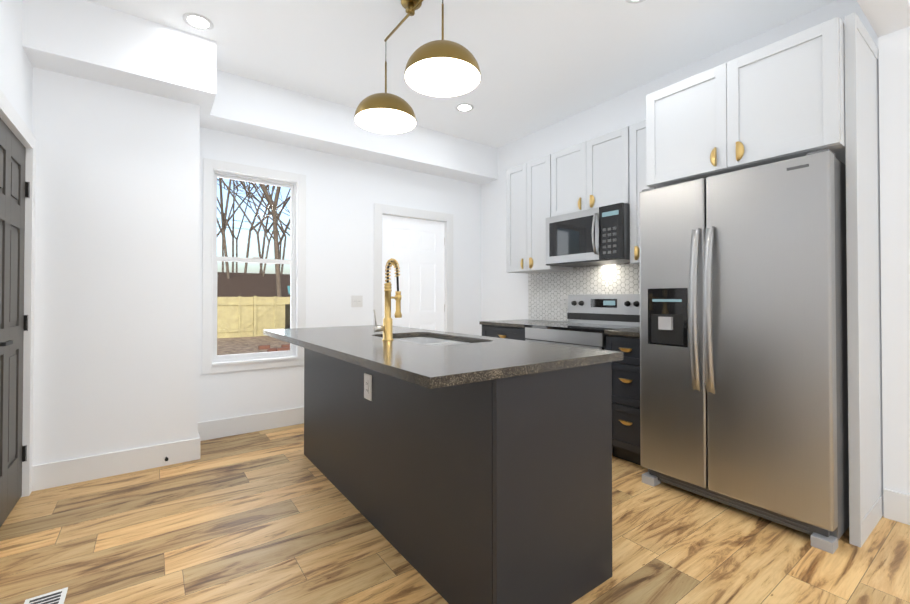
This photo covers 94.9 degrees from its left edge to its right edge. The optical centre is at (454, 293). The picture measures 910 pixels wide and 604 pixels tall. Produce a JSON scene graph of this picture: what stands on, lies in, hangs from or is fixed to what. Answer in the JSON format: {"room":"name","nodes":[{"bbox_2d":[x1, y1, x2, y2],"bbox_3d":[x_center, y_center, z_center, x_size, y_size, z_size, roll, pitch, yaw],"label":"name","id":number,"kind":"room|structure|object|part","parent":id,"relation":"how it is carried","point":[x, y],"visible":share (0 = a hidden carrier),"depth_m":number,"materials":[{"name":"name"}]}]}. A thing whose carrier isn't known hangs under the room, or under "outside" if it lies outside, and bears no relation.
{"room":"kitchen","nodes":[
{"label":"kitchen","id":0,"kind":"room"},
{"bbox_2d":[0,0,32,131],"bbox_3d":[-0.828,-0.303,0.030,0.120,2.920,7.170,0,-1,-36],"label":"wall","id":1,"kind":"structure","parent":0,"point":[16,77],"depth_m":2.21,"materials":[{"name":"white paint"}]},
{"bbox_2d":[0,118,29,526],"bbox_3d":[-2.306,0.155,2.165,0.092,2.025,0.722,0,-1,-36],"label":"door","id":2,"kind":"structure","parent":1,"relation":"in","point":[12,193],"depth_m":2.23,"materials":[{"name":"grey paint"}]},
{"bbox_3d":[-2.302,0.158,2.189,0.058,1.636,0.687,0,-1,-36],"label":"door hardware","id":3,"kind":"part","parent":2,"relation":"part of","materials":[{"name":"black metal"}]},
{"bbox_2d":[0,90,35,496],"bbox_3d":[-2.341,0.117,2.123,0.148,2.125,0.872,0,-1,-36],"label":"door frame","id":4,"kind":"structure","parent":1,"relation":"attached to","point":[11,118],"depth_m":2.45,"materials":[{"name":"white wood"}]},
{"bbox_2d":[32,67,199,465],"bbox_3d":[-2.332,-0.090,2.945,0.865,2.555,0.440,0,-1,-36],"label":"wall bump-out","id":5,"kind":"object","parent":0,"point":[116,301],"visible":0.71,"depth_m":2.74,"materials":[{"name":"white paint"}]},
{"bbox_2d":[32,435,203,490],"bbox_3d":[-2.193,1.111,2.754,0.881,0.150,0.021,0,-1,-36],"label":"baseboard","id":6,"kind":"structure","parent":5,"relation":"attached to","point":[60,473],"depth_m":2.72,"materials":[{"name":"white wood"}]},
{"bbox_2d":[198,127,480,421],"bbox_3d":[-1.230,-0.260,4.090,3.990,2.920,0.120,0,-1,-36],"label":"wall","id":7,"kind":"structure","parent":0,"point":[344,194],"depth_m":4.06,"materials":[{"name":"white paint"}]},
{"bbox_2d":[198,422,203,434],"bbox_3d":[-1.971,1.116,3.187,0.018,0.150,0.390,0,-1,-36],"label":"baseboard","id":8,"kind":"structure","parent":7,"relation":"attached to","point":[199,432],"depth_m":3.38,"materials":[{"name":"white wood"}]},
{"bbox_2d":[200,407,303,439],"bbox_3d":[-1.470,1.122,3.818,1.570,0.150,0.016,0,-1,-36],"label":"baseboard","id":9,"kind":"structure","parent":7,"relation":"attached to","point":[219,428],"depth_m":3.60,"materials":[{"name":"white wood"}]},
{"bbox_2d":[202,158,305,373],"bbox_3d":[-1.752,-0.224,3.684,0.824,1.764,0.135,0,-1,-36],"label":"window","id":10,"kind":"structure","parent":7,"relation":"in","point":[216,259],"depth_m":3.63,"materials":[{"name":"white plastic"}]},
{"bbox_2d":[351,296,362,306],"bbox_3d":[-0.981,0.076,4.186,0.116,0.116,0.010,0,-1,-36],"label":"light switch","id":11,"kind":"object","parent":7,"relation":"attached to","point":[356,301],"visible":1,"depth_m":4.18,"materials":[{"name":"white plastic"}]},
{"bbox_2d":[373,203,452,331],"bbox_3d":[-0.464,0.139,4.630,1.000,2.135,0.138,0,-1,-36],"label":"door frame","id":12,"kind":"structure","parent":7,"relation":"attached to","point":[381,210],"depth_m":4.58,"materials":[{"name":"white wood"}]},
{"bbox_2d":[382,215,444,330],"bbox_3d":[-0.456,0.182,4.632,0.824,2.022,0.050,0,-1,-36],"label":"back door","id":13,"kind":"structure","parent":7,"relation":"in","point":[414,248],"depth_m":4.63,"materials":[{"name":"white paint"}]},
{"bbox_2d":[0,423,909,603],"bbox_3d":[1.254,1.223,1.520,5.260,0.100,7.170,0,-1,-36],"label":"floor","id":14,"kind":"structure","parent":0,"point":[272,516],"depth_m":1.94,"materials":[{"name":"brown wood"}]},
{"bbox_2d":[24,587,67,603],"bbox_3d":[-1.502,1.169,1.508,0.120,0.008,0.300,0,-1,-36],"label":"floor vent","id":15,"kind":"object","parent":14,"relation":"in","point":[56,597],"visible":1,"depth_m":1.60,"materials":[{"name":"white metal"}]},
{"bbox_2d":[300,346,611,603],"bbox_3d":[-0.219,0.735,2.429,0.692,0.895,2.140,0,-1,-36],"label":"kitchen island","id":16,"kind":"object","parent":14,"relation":"on","point":[456,468],"depth_m":1.60,"materials":[{"name":"black wood"}]},
{"bbox_2d":[364,373,371,400],"bbox_3d":[-0.455,0.485,2.174,0.010,0.130,0.085,0,-1,-36],"label":"outlet","id":17,"kind":"object","parent":16,"relation":"attached to","point":[367,376],"depth_m":2.16,"materials":[{"name":"white plastic"}]},
{"bbox_2d":[263,326,622,389],"bbox_3d":[-0.336,0.269,2.379,0.960,0.033,2.232,0,-1,-36],"label":"island countertop","id":18,"kind":"structure","parent":16,"relation":"on","point":[480,358],"depth_m":1.70,"materials":[{"name":"grey stone"}]},
{"bbox_3d":[-0.406,0.144,2.225,0.062,0.120,0.029,0,-1,-36],"label":"lever","id":19,"kind":"part","parent":18,"relation":"part of","materials":[{"name":"silver metal"}]},
{"bbox_2d":[371,258,401,341],"bbox_3d":[-0.367,0.027,2.299,0.210,0.447,0.130,0,-1,-36],"label":"faucet","id":20,"kind":"object","parent":18,"relation":"on","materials":[{"name":"gold metal"}]},
{"bbox_2d":[395,334,466,345],"bbox_3d":[-0.154,0.387,2.399,0.450,0.228,0.790,0,-1,-36],"label":"sink","id":21,"kind":"object","parent":18,"relation":"in","point":[431,339],"depth_m":2.71,"materials":[{"name":"silver metal"}]},
{"bbox_2d":[479,323,526,340],"bbox_3d":[0.697,0.753,4.078,0.621,0.896,0.614,0,-1,-36],"label":"base cabinet","id":22,"kind":"object","parent":14,"relation":"on","point":[516,333],"depth_m":3.87,"materials":[{"name":"grey wood"}]},
{"bbox_2d":[479,319,558,326],"bbox_3d":[0.685,0.288,4.083,0.641,0.030,0.627,0,-1,-36],"label":"countertop","id":23,"kind":"structure","parent":22,"relation":"on","point":[501,323],"depth_m":3.97,"materials":[{"name":"grey stone"}]},
{"bbox_2d":[524,294,639,451],"bbox_3d":[1.069,0.599,3.486,0.714,1.190,0.770,0,-1,-36],"label":"range","id":24,"kind":"object","parent":14,"relation":"on","point":[591,318],"visible":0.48,"depth_m":3.50,"materials":[{"name":"grey metal"}]},
{"bbox_2d":[606,335,640,464],"bbox_3d":[1.432,0.742,3.063,0.621,0.896,0.323,0,-1,-36],"label":"base cabinet","id":25,"kind":"object","parent":14,"relation":"on","point":[626,406],"depth_m":2.89,"materials":[{"name":"grey wood"}]},
{"bbox_2d":[604,327,639,338],"bbox_3d":[1.432,0.277,3.050,0.641,0.030,0.353,0,-1,-36],"label":"countertop","id":26,"kind":"structure","parent":25,"relation":"on","point":[634,332],"depth_m":2.92,"materials":[{"name":"grey stone"}]},
{"bbox_2d":[639,149,848,553],"bbox_3d":[1.710,0.262,2.461,0.829,1.842,0.922,0,-1,-36],"label":"fridge","id":27,"kind":"object","parent":14,"relation":"on","point":[743,351],"visible":1,"depth_m":2.14,"materials":[{"name":"grey metal"}]},
{"bbox_3d":[1.361,0.088,2.298,0.069,0.909,0.110,0,-1,-36],"label":"handle","id":28,"kind":"part","parent":27,"relation":"part of","materials":[{"name":"silver metal"}]},
{"bbox_2d":[844,12,882,547],"bbox_3d":[2.114,-0.071,2.142,0.606,2.500,0.040,0,-1,-36],"label":"panel","id":29,"kind":"object","parent":14,"relation":"on","point":[864,337],"visible":0.88,"depth_m":2.02,"materials":[{"name":"grey wood"}]},
{"bbox_2d":[86,0,836,147],"bbox_3d":[1.254,-1.807,1.553,5.260,0.120,7.170,0,-1,-36],"label":"ceiling","id":30,"kind":"structure","parent":0,"point":[542,64],"depth_m":2.89,"materials":[{"name":"white paint"}]},
{"bbox_2d":[22,0,215,127],"bbox_3d":[-2.225,-1.550,2.877,0.940,0.365,0.700,0,-1,-36],"label":"ceiling soffit","id":31,"kind":"structure","parent":30,"relation":"attached to","point":[85,39],"depth_m":2.59,"materials":[{"name":"white paint"}]},
{"bbox_2d":[182,13,213,30],"bbox_3d":[-1.637,-1.733,2.663,0.170,0.004,0.170,0,-1,-36],"label":"recessed light","id":32,"kind":"object","parent":30,"relation":"in","point":[198,21],"visible":1,"depth_m":2.66,"materials":[{"name":"white plastic"}]},
{"bbox_2d":[206,69,497,184],"bbox_3d":[-0.775,-1.536,4.174,2.930,0.365,0.300,0,-1,-36],"label":"ceiling bulkhead","id":33,"kind":"object","parent":30,"relation":"attached to","point":[247,107],"visible":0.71,"depth_m":3.78,"materials":[{"name":"white paint"}]},
{"bbox_2d":[354,53,415,133],"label":"pendant light","id":34,"kind":"object","parent":30,"relation":"hanging from","point":[383,113],"depth_m":2.82,"materials":[{"name":"gold metal"}]},
{"bbox_2d":[384,0,422,41],"label":"lamp arm","id":35,"kind":"object","parent":30,"relation":"hanging from","point":[410,6],"depth_m":2.46,"materials":[{"name":"gold metal"}]},
{"bbox_2d":[404,0,480,96],"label":"pendant light","id":36,"kind":"object","parent":30,"relation":"hanging from","point":[442,68],"depth_m":2.28,"materials":[{"name":"gold metal"}]},
{"bbox_2d":[455,103,473,111],"bbox_3d":[0.088,-1.720,3.862,0.170,0.004,0.170,0,-1,-36],"label":"recessed light","id":37,"kind":"object","parent":30,"relation":"in","point":[464,107],"visible":1,"depth_m":3.86,"materials":[{"name":"white plastic"}]},
{"bbox_2d":[625,0,644,2],"bbox_3d":[1.065,-1.736,2.410,0.170,0.004,0.170,0,-1,-36],"label":"recessed light","id":38,"kind":"object","parent":30,"relation":"in","point":[633,1],"visible":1,"depth_m":2.48,"materials":[{"name":"white plastic"}]},
{"bbox_2d":[481,0,877,335],"bbox_3d":[1.398,-0.263,3.758,0.120,2.920,3.500,0,-1,-36],"label":"wall","id":39,"kind":"structure","parent":0,"point":[504,295],"depth_m":4.20,"materials":[{"name":"white paint"}]},
{"bbox_2d":[506,152,572,273],"bbox_3d":[0.851,-0.749,4.134,0.326,1.060,0.658,0,-1,-36],"label":"upper cabinet","id":40,"kind":"object","parent":39,"relation":"attached to","point":[532,186],"depth_m":4.03,"materials":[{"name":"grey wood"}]},
{"bbox_2d":[528,263,639,320],"bbox_3d":[1.288,0.005,3.799,0.006,0.520,1.700,0,-1,-36],"label":"tile backsplash","id":41,"kind":"structure","parent":39,"relation":"attached to","point":[547,291],"depth_m":4.01,"materials":[{"name":"grey tile"}]},
{"bbox_2d":[562,296,567,307],"bbox_3d":[1.077,0.080,4.077,0.010,0.120,0.075,0,-1,-36],"label":"outlet","id":42,"kind":"object","parent":41,"relation":"attached to","point":[564,301],"visible":0.9,"depth_m":4.08,"materials":[{"name":"white plastic"}]},
{"bbox_2d":[558,125,629,214],"bbox_3d":[1.234,-0.988,3.607,0.326,0.595,0.770,0,-1,-36],"label":"upper cabinet","id":43,"kind":"object","parent":39,"relation":"attached to","point":[595,172],"depth_m":3.44,"materials":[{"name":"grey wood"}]},
{"bbox_2d":[546,202,629,266],"bbox_3d":[1.179,-0.471,3.562,0.460,0.428,0.760,0,-1,-36],"label":"microwave","id":44,"kind":"object","parent":43,"relation":"attached to","point":[597,236],"visible":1,"depth_m":3.40,"materials":[{"name":"grey metal"}]},
{"bbox_3d":[1.107,-0.479,3.320,0.059,0.336,0.021,0,-1,-36],"label":"microwave handle","id":45,"kind":"part","parent":44,"relation":"part of","materials":[{"name":"silver metal"}]},
{"bbox_2d":[630,121,643,263],"bbox_3d":[1.541,-0.760,3.180,0.326,1.060,0.397,0,-1,-36],"label":"upper cabinet","id":46,"kind":"object","parent":39,"relation":"attached to","point":[635,129],"depth_m":3.15,"materials":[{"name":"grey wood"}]},
{"bbox_2d":[642,17,845,188],"bbox_3d":[1.791,-0.994,2.530,0.687,0.595,0.944,0,-1,-36],"label":"upper cabinet","id":47,"kind":"object","parent":39,"relation":"attached to","point":[781,100],"depth_m":2.23,"materials":[{"name":"white wood"}]},
{"bbox_2d":[856,0,909,494],"bbox_3d":[1.364,-0.288,1.487,5.140,2.920,0.140,0,-1,-36],"label":"wall","id":48,"kind":"structure","parent":0,"point":[889,21],"depth_m":2.18,"materials":[{"name":"white paint"}]},
{"label":"outside","id":49,"kind":"structure","parent":0,"visible":0},
{"bbox_2d":[217,336,289,354],"bbox_3d":[-28.438,2.419,56.020,100.000,0.100,115.940,0,-1,-36],"label":"ground","id":50,"kind":"structure","parent":49,"point":[227,346],"depth_m":15.94,"materials":[{"name":"brown soil"}]},
{"bbox_2d":[219,178,231,278],"bbox_3d":[-16.812,-9.808,30.042,14.440,23.816,12.120,0,-1,-36],"label":"tree","id":51,"kind":"object","parent":50,"relation":"on","point":[223,216],"depth_m":31.65,"materials":[{"name":"brown plant"}]},
{"bbox_2d":[217,180,237,271],"bbox_3d":[-26.086,-11.302,40.989,24.006,27.018,17.460,0,-1,-36],"label":"tree","id":52,"kind":"object","parent":50,"relation":"on","point":[226,225],"depth_m":41.42,"materials":[{"name":"brown plant"}]},
{"bbox_2d":[217,180,243,272],"bbox_3d":[-27.610,-13.114,53.736,16.335,30.916,21.526,0,-1,-36],"label":"tree","id":53,"kind":"object","parent":50,"relation":"on","point":[232,232],"depth_m":48.99,"materials":[{"name":"brown plant"}]},
{"bbox_2d":[217,181,255,236],"bbox_3d":[-22.553,-11.691,44.414,18.826,27.892,19.451,0,-1,-36],"label":"tree","id":54,"kind":"object","parent":50,"relation":"on","point":[231,216],"depth_m":45.68,"materials":[{"name":"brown plant"}]},
{"bbox_2d":[217,183,259,272],"bbox_3d":[-30.324,-11.367,58.696,20.139,27.528,24.351,0,-1,-36],"label":"tree","id":55,"kind":"object","parent":50,"relation":"on","point":[239,232],"depth_m":58.99,"materials":[{"name":"brown plant"}]},
{"bbox_2d":[221,178,274,272],"bbox_3d":[-16.323,-10.999,38.841,17.666,26.385,13.642,0,-1,-36],"label":"tree","id":56,"kind":"object","parent":50,"relation":"on","point":[258,242],"depth_m":36.86,"materials":[{"name":"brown plant"}]},
{"bbox_2d":[217,296,289,337],"bbox_3d":[-8.412,1.040,19.840,34.120,1.880,0.120,0,-1,-36],"label":"fence","id":57,"kind":"object","parent":50,"relation":"on","point":[270,309],"depth_m":19.13,"materials":[{"name":"yellow wood"}]},
{"bbox_2d":[217,272,289,296],"bbox_3d":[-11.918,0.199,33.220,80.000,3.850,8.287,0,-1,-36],"label":"shed","id":58,"kind":"object","parent":50,"relation":"on","point":[235,285],"depth_m":31.07,"materials":[{"name":"brown"}]},
{"bbox_2d":[217,179,289,244],"bbox_3d":[-22.458,-13.269,55.792,31.100,31.270,24.559,0,-1,-36],"label":"tree","id":59,"kind":"object","parent":50,"relation":"on","point":[250,206],"depth_m":56.39,"materials":[{"name":"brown plant"}]},
{"bbox_2d":[217,178,289,235],"bbox_3d":[-21.959,-11.040,49.480,21.626,26.677,14.014,0,-1,-36],"label":"tree","id":60,"kind":"object","parent":50,"relation":"on","point":[252,202],"depth_m":45.65,"materials":[{"name":"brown plant"}]},
{"bbox_2d":[231,182,289,215],"bbox_3d":[-10.394,-3.170,25.869,6.097,10.430,5.554,0,-1,-36],"label":"tree","id":61,"kind":"object","parent":50,"relation":"on","point":[264,197],"depth_m":25.46,"materials":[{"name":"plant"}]},
{"bbox_2d":[234,181,289,258],"bbox_3d":[-21.329,-9.628,49.587,17.557,23.867,24.842,0,-1,-36],"label":"tree","id":62,"kind":"object","parent":50,"relation":"on","point":[280,238],"depth_m":49.31,"materials":[{"name":"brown plant"}]},
{"bbox_2d":[234,180,289,229],"bbox_3d":[-24.408,-10.591,55.374,28.592,25.906,18.545,0,-1,-36],"label":"tree","id":63,"kind":"object","parent":50,"relation":"on","point":[253,196],"depth_m":52.36,"materials":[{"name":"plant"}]},
{"bbox_2d":[241,181,289,276],"bbox_3d":[-13.224,-9.091,32.728,22.947,22.443,8.033,0,-1,7],"label":"tree","id":64,"kind":"object","parent":50,"relation":"on","point":[247,188],"depth_m":34.53,"materials":[{"name":"brown plant"}]},
{"bbox_2d":[248,182,285,273],"bbox_3d":[-23.725,-9.766,42.751,18.594,24.005,16.959,0,-1,-36],"label":"tree","id":65,"kind":"object","parent":50,"relation":"on","point":[283,232],"depth_m":41.86,"materials":[{"name":"brown plant"}]},
{"bbox_2d":[244,185,289,272],"bbox_3d":[-11.594,-10.955,35.761,17.997,26.234,13.009,0,-1,-36],"label":"tree","id":66,"kind":"object","parent":50,"relation":"on","point":[249,237],"depth_m":38.17,"materials":[{"name":"brown plant"}]},
{"bbox_2d":[261,184,281,296],"bbox_3d":[-9.409,-10.505,25.809,15.069,25.116,11.290,0,-1,-36],"label":"tree","id":67,"kind":"object","parent":50,"relation":"on","point":[277,266],"depth_m":26.91,"materials":[{"name":"brown plant"}]},
{"bbox_2d":[258,304,289,351],"bbox_3d":[-5.666,1.185,15.634,3.221,1.500,6.491,0,-1,-36],"label":"yard","id":68,"kind":"structure","parent":50,"relation":"on","point":[285,347],"depth_m":14.46,"materials":[{"name":"brown soil"}]},
{"bbox_2d":[259,186,289,272],"bbox_3d":[-12.836,-10.898,38.282,17.536,26.175,23.018,0,-1,-36],"label":"tree","id":69,"kind":"object","parent":50,"relation":"on","point":[264,237],"depth_m":44.28,"materials":[{"name":"brown plant"}]},
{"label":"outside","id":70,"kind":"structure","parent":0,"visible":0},
{"bbox_2d":[217,218,284,231],"bbox_3d":[-9.811,-5.158,26.956,36.004,2.652,0.024,0,-1,-36],"label":"wires","id":71,"kind":"object","parent":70,"point":[252,229],"depth_m":25.25,"materials":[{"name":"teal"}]}
]}

